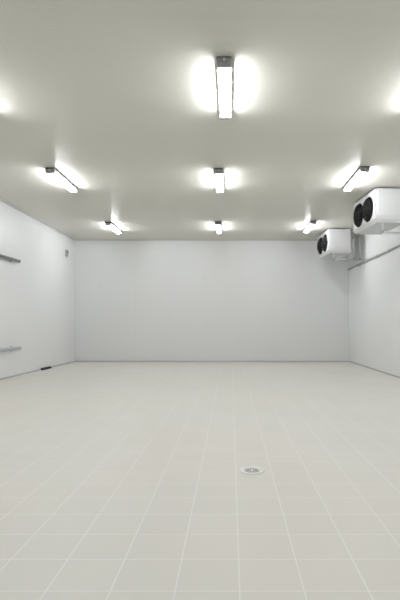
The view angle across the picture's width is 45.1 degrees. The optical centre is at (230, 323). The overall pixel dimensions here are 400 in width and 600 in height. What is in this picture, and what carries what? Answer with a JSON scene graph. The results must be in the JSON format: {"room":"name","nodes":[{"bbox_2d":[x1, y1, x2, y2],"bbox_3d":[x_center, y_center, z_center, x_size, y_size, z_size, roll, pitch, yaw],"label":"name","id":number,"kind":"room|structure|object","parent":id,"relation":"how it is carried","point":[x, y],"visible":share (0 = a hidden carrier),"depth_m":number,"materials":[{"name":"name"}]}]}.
{"room":"cold storage room","nodes":[
{"label":"cold storage room","id":0,"kind":"room"},
{"bbox_2d":[0,201,74,377],"bbox_3d":[-5.190,-0.760,7.295,0.120,4.000,16.990,0,0,0],"label":"wall","id":1,"kind":"structure","parent":0,"point":[37,293],"depth_m":12.53,"materials":[{"name":"white paint"}]},
{"bbox_2d":[0,254,20,262],"bbox_3d":[-5.069,-1.495,7.231,0.120,0.120,8.462,0,0,0],"label":"rail","id":2,"kind":"object","parent":1,"relation":"attached to","point":[10,259],"visible":1,"depth_m":10.93,"materials":[{"name":"grey metal"}]},
{"bbox_2d":[0,346,21,351],"bbox_3d":[-5.066,0.575,7.258,0.126,0.120,8.516,0,0,0],"label":"rail","id":3,"kind":"object","parent":1,"relation":"attached to","point":[11,348],"visible":1,"depth_m":10.95,"materials":[{"name":"silver metal"}]},
{"bbox_2d":[0,199,357,240],"bbox_3d":[-0.625,-2.744,7.295,9.006,0.029,16.986,0,0,0],"label":"crown molding","id":4,"kind":"structure","parent":1,"relation":"attached to","point":[0,199],"depth_m":15.76,"materials":[{"name":"grey"}]},
{"bbox_2d":[0,361,399,379],"bbox_3d":[-0.625,1.225,7.295,9.006,0.030,16.986,0,0,0],"label":"baseboard","id":5,"kind":"structure","parent":1,"relation":"attached to","point":[72,361],"depth_m":15.77,"materials":[{"name":"grey"}]},
{"bbox_2d":[0,362,399,599],"bbox_3d":[-0.625,1.300,7.295,9.250,0.120,17.230,0,0,0],"label":"floor","id":6,"kind":"structure","parent":0,"point":[119,480],"depth_m":3.75,"materials":[{"name":"tile"}]},
{"bbox_2d":[240,466,263,474],"bbox_3d":[0.177,1.236,4.050,0.210,0.020,0.210,0,0,0],"label":"drain grate","id":7,"kind":"object","parent":6,"relation":"on","point":[250,470],"visible":1,"depth_m":4.04,"materials":[{"name":"white metal"}]},
{"bbox_2d":[0,0,399,239],"bbox_3d":[-0.625,-2.820,7.295,9.250,0.120,17.230,0,0,0],"label":"ceiling","id":8,"kind":"structure","parent":0,"point":[118,97],"depth_m":6.21,"materials":[{"name":"white paint"}]},
{"bbox_2d":[45,167,77,192],"bbox_3d":[-3.190,-2.704,9.110,0.169,0.113,1.380,0,0,0],"label":"ceiling light","id":9,"kind":"object","parent":8,"relation":"attached to","point":[52,171],"visible":1,"depth_m":8.92,"materials":[{"name":"grey plastic"}]},
{"bbox_2d":[105,222,121,233],"bbox_3d":[-3.320,-2.704,13.600,0.169,0.113,1.380,0,0,0],"label":"ceiling light","id":10,"kind":"object","parent":8,"relation":"attached to","point":[110,225],"visible":1,"depth_m":13.38,"materials":[{"name":"grey plastic"}]},
{"bbox_2d":[215,221,221,233],"bbox_3d":[-0.350,-2.704,13.550,0.169,0.113,1.380,0,0,0],"label":"ceiling light","id":11,"kind":"object","parent":8,"relation":"attached to","point":[218,226],"visible":1,"depth_m":13.31,"materials":[{"name":"grey plastic"}]},
{"bbox_2d":[214,168,223,192],"bbox_3d":[-0.220,-2.704,9.140,0.169,0.113,1.380,0,0,0],"label":"ceiling light","id":12,"kind":"object","parent":8,"relation":"attached to","point":[218,172],"visible":1,"depth_m":8.92,"materials":[{"name":"grey plastic"}]},
{"bbox_2d":[216,56,231,118],"bbox_3d":[-0.070,-2.704,5.600,0.169,0.113,1.380,0,0,0],"label":"ceiling light","id":13,"kind":"object","parent":8,"relation":"attached to","point":[223,63],"visible":1,"depth_m":5.38,"materials":[{"name":"grey plastic"}]},
{"bbox_2d":[303,221,316,232],"bbox_3d":[2.200,-2.704,13.450,0.169,0.113,1.380,0,0,0],"label":"ceiling light","id":14,"kind":"object","parent":8,"relation":"attached to","point":[311,224],"visible":1,"depth_m":13.29,"materials":[{"name":"grey plastic"}]},
{"bbox_2d":[343,166,369,191],"bbox_3d":[2.340,-2.704,9.040,0.169,0.113,1.380,0,0,0],"label":"ceiling light","id":15,"kind":"object","parent":8,"relation":"attached to","point":[362,170],"visible":1,"depth_m":8.85,"materials":[{"name":"grey plastic"}]},
{"bbox_2d":[75,241,348,360],"bbox_3d":[-0.625,-0.760,15.850,9.250,4.000,0.120,0,0,0],"label":"wall","id":16,"kind":"structure","parent":0,"point":[135,300],"depth_m":15.79,"materials":[{"name":"white paint"}]},
{"bbox_2d":[349,226,399,376],"bbox_3d":[3.940,-0.760,7.295,0.120,4.000,16.990,0,0,0],"label":"wall","id":17,"kind":"structure","parent":0,"point":[374,285],"depth_m":12.89,"materials":[{"name":"white paint"}]}
]}

